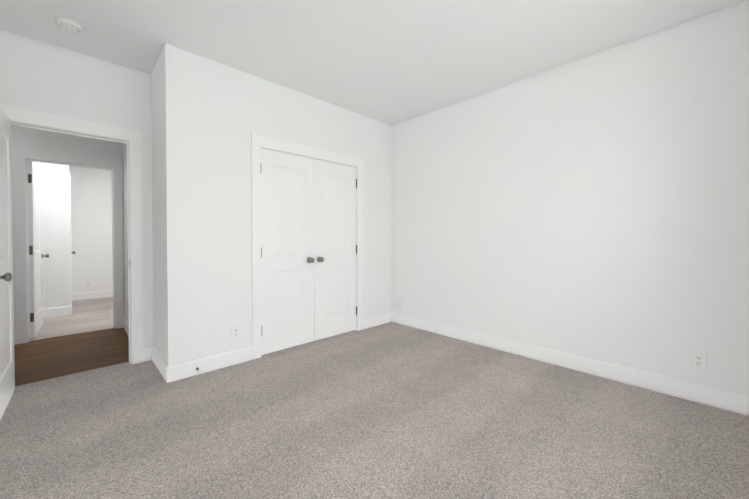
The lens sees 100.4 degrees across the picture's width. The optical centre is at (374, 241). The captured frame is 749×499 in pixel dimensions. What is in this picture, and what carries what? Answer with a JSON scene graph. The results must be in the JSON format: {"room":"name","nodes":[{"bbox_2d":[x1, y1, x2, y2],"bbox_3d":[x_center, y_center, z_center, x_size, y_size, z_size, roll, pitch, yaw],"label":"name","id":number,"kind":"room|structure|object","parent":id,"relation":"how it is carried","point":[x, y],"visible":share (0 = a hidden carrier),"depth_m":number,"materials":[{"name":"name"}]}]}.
{"room":"empty bedroom","nodes":[
{"label":"empty bedroom","id":0,"kind":"room"},
{"bbox_2d":[32,161,70,308],"bbox_3d":[-4.812,-0.255,4.595,0.460,2.700,0.120,-1,1,-44],"label":"wall","id":1,"kind":"structure","parent":0,"point":[55,227],"depth_m":4.61,"materials":[{"name":"paint"}]},
{"bbox_2d":[43,304,71,317],"bbox_3d":[-4.756,1.031,4.586,0.444,0.130,0.034,-1,1,-44],"label":"baseboard","id":2,"kind":"structure","parent":1,"relation":"attached to","point":[64,310],"depth_m":4.62,"materials":[{"name":"paint"}]},
{"bbox_2d":[11,125,124,332],"bbox_3d":[-3.021,-0.251,4.307,5.040,2.700,0.120,-1,1,-44],"label":"wall","id":3,"kind":"structure","parent":0,"point":[23,137],"depth_m":3.62,"materials":[{"name":"paint"}]},
{"bbox_2d":[28,161,48,337],"bbox_3d":[-4.125,0.087,3.821,0.174,2.015,0.774,-1,1,-44],"label":"room door","id":4,"kind":"structure","parent":3,"relation":"in","point":[36,255],"depth_m":3.68,"materials":[{"name":"paint"}]},
{"bbox_2d":[13,146,123,343],"bbox_3d":[-3.610,0.037,3.743,0.922,2.140,0.156,-1,1,-44],"label":"trim","id":5,"kind":"structure","parent":3,"relation":"attached to","point":[22,157],"depth_m":3.48,"materials":[{"name":"paint"}]},
{"bbox_2d":[30,297,112,340],"bbox_3d":[-3.642,1.110,5.748,3.960,0.060,2.910,-1,1,-44],"label":"floor","id":6,"kind":"structure","parent":0,"point":[90,315],"depth_m":4.37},
{"bbox_2d":[14,328,128,385],"bbox_3d":[-3.483,1.152,2.825,2.290,0.056,1.520,-1,1,-44],"label":"floor","id":7,"kind":"structure","parent":0,"point":[44,359],"depth_m":3.11,"materials":[{"name":"brown wood"}]},
{"bbox_2d":[0,29,152,347],"bbox_3d":[-2.010,-0.234,3.129,4.860,2.700,0.120,-1,1,-44],"label":"wall","id":8,"kind":"structure","parent":0,"point":[39,76],"depth_m":2.63,"materials":[{"name":"paint"}]},
{"bbox_2d":[0,106,14,420],"bbox_3d":[-2.505,0.110,2.081,0.174,2.015,0.776,-1,1,-44],"label":"bedroom door","id":9,"kind":"structure","parent":8,"relation":"in","point":[7,375],"depth_m":2.16,"materials":[{"name":"paint"}]},
{"bbox_2d":[0,104,143,364],"bbox_3d":[-2.534,0.052,2.627,0.922,2.140,0.156,-1,1,-44],"label":"trim","id":10,"kind":"structure","parent":8,"relation":"attached to","point":[48,122],"depth_m":2.84,"materials":[{"name":"paint"}]},
{"bbox_2d":[69,166,112,293],"bbox_3d":[-4.610,-0.284,6.734,3.960,2.700,0.120,-1,1,-44],"label":"wall","id":11,"kind":"structure","parent":0,"point":[91,218],"depth_m":5.92,"materials":[{"name":"paint"}]},
{"bbox_2d":[74,290,112,300],"bbox_3d":[-4.398,1.000,6.862,3.260,0.130,0.014,-1,1,-44],"label":"baseboard","id":12,"kind":"structure","parent":11,"relation":"attached to","point":[109,293],"depth_m":5.94,"materials":[{"name":"paint"}]},
{"bbox_2d":[123,144,127,320],"bbox_3d":[-2.691,-0.240,3.548,0.120,2.700,1.430,-1,1,-44],"label":"wall","id":13,"kind":"structure","parent":0,"point":[125,228],"depth_m":3.89,"materials":[{"name":"paint"}]},
{"bbox_2d":[124,317,145,361],"bbox_3d":[-2.740,1.045,3.519,0.014,0.130,1.430,-1,1,-44],"label":"baseboard","id":14,"kind":"structure","parent":13,"relation":"attached to","point":[125,321],"depth_m":3.76,"materials":[{"name":"paint"}]},
{"bbox_2d":[151,51,164,360],"bbox_3d":[-1.878,-0.230,2.805,0.120,2.700,0.530,-1,1,-44],"label":"wall","id":15,"kind":"structure","parent":0,"point":[157,207],"depth_m":2.74,"materials":[{"name":"paint"}]},
{"bbox_2d":[146,346,164,374],"bbox_3d":[-1.890,1.056,2.734,0.020,0.130,0.640,-1,1,-44],"label":"baseboard","id":16,"kind":"structure","parent":15,"relation":"attached to","point":[151,353],"depth_m":2.83,"materials":[{"name":"paint"}]},
{"bbox_2d":[162,43,390,365],"bbox_3d":[-0.752,-0.239,3.438,2.620,2.700,0.120,-1,1,-44],"label":"wall","id":17,"kind":"structure","parent":0,"point":[216,114],"depth_m":2.79,"materials":[{"name":"paint"}]},
{"bbox_2d":[162,346,252,382],"bbox_3d":[-1.410,1.056,2.729,0.692,0.130,0.014,-1,1,-44],"label":"baseboard","id":18,"kind":"structure","parent":17,"relation":"attached to","point":[175,372],"depth_m":2.68,"materials":[{"name":"paint"}]},
{"bbox_2d":[231,325,239,339],"bbox_3d":[-1.271,0.829,2.863,0.076,0.120,0.008,-1,1,-44],"label":"outlet","id":19,"kind":"object","parent":17,"relation":"attached to","point":[235,331],"visible":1,"depth_m":2.86,"materials":[{"name":"white plastic"}]},
{"bbox_2d":[261,148,313,354],"bbox_3d":[-0.877,0.095,3.226,0.616,2.015,0.104,-1,1,-44],"label":"closet door","id":20,"kind":"structure","parent":17,"relation":"in","point":[287,250],"depth_m":3.23,"materials":[{"name":"paint"}]},
{"bbox_2d":[251,133,362,359],"bbox_3d":[-0.697,0.041,3.484,1.401,2.140,0.139,-1,1,-44],"label":"trim","id":21,"kind":"structure","parent":17,"relation":"attached to","point":[258,142],"depth_m":3.03,"materials":[{"name":"paint"}]},
{"bbox_2d":[314,159,356,340],"bbox_3d":[-0.432,0.089,3.655,0.616,2.015,0.104,-1,1,-44],"label":"closet door","id":22,"kind":"structure","parent":17,"relation":"in","point":[335,253],"depth_m":3.65,"materials":[{"name":"paint"}]},
{"bbox_2d":[363,312,389,328],"bbox_3d":[0.032,1.037,4.118,0.511,0.130,0.014,-1,1,-44],"label":"baseboard","id":23,"kind":"structure","parent":17,"relation":"attached to","point":[377,320],"depth_m":4.10,"materials":[{"name":"paint"}]},
{"bbox_2d":[0,0,744,124],"bbox_3d":[-2.094,-1.637,3.327,5.040,0.100,8.490,-1,1,-44],"label":"ceiling","id":24,"kind":"structure","parent":0,"point":[391,62],"depth_m":2.39,"materials":[{"name":"paint"}]},
{"bbox_2d":[55,17,82,32],"bbox_3d":[-2.199,-1.553,2.248,0.140,0.039,0.140,-1,1,-44],"label":"smoke detector","id":25,"kind":"object","parent":24,"relation":"attached to","point":[67,24],"visible":1,"depth_m":2.22,"materials":[{"name":"white plastic"}]},
{"bbox_2d":[0,322,748,498],"bbox_3d":[-0.190,1.159,2.125,3.900,0.060,4.060,-1,1,-44],"label":"floor","id":26,"kind":"structure","parent":0,"point":[391,410],"depth_m":1.86,"materials":[{"name":"grey carpet"}]},
{"bbox_2d":[391,0,748,395],"bbox_3d":[1.161,-0.239,3.428,0.120,2.700,4.090,-1,1,-44],"label":"wall","id":27,"kind":"structure","parent":0,"point":[595,206],"depth_m":2.59,"materials":[{"name":"paint"}]},
{"bbox_2d":[397,299,401,307],"bbox_3d":[0.333,0.831,4.208,0.008,0.120,0.076,-1,1,-44],"label":"outlet","id":28,"kind":"object","parent":27,"relation":"attached to","point":[399,303],"visible":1,"depth_m":4.20,"materials":[{"name":"white plastic"}]},
{"bbox_2d":[390,312,745,414],"bbox_3d":[1.328,1.050,3.176,0.014,0.130,3.170,-1,1,-44],"label":"baseboard","id":29,"kind":"structure","parent":27,"relation":"attached to","point":[735,402],"depth_m":2.60,"materials":[{"name":"paint"}]},
{"bbox_2d":[691,351,706,369],"bbox_3d":[2.277,0.833,2.192,0.008,0.120,0.076,-1,1,-44],"label":"outlet","id":30,"kind":"object","parent":27,"relation":"attached to","point":[698,360],"visible":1,"depth_m":2.19,"materials":[{"name":"white plastic"}]},
{"bbox_2d":[746,395,748,415],"bbox_3d":[1.142,1.083,0.764,3.630,0.130,0.014,-1,1,-44],"label":"baseboard","id":31,"kind":"structure","parent":27,"relation":"attached to","point":[747,397],"depth_m":2.03,"materials":[{"name":"paint"}]},
{"bbox_3d":[-5.175,-0.263,5.216,0.120,2.700,1.280,-1,1,-44],"label":"wall","id":32,"kind":"structure","parent":0,"visible":0},
{"bbox_2d":[69,174,71,303],"bbox_3d":[-5.065,0.018,5.118,0.139,2.140,0.880,-1,1,-44],"label":"trim","id":33,"kind":"structure","parent":32,"relation":"attached to","point":[70,236],"depth_m":4.84,"materials":[{"name":"paint"}]}
]}

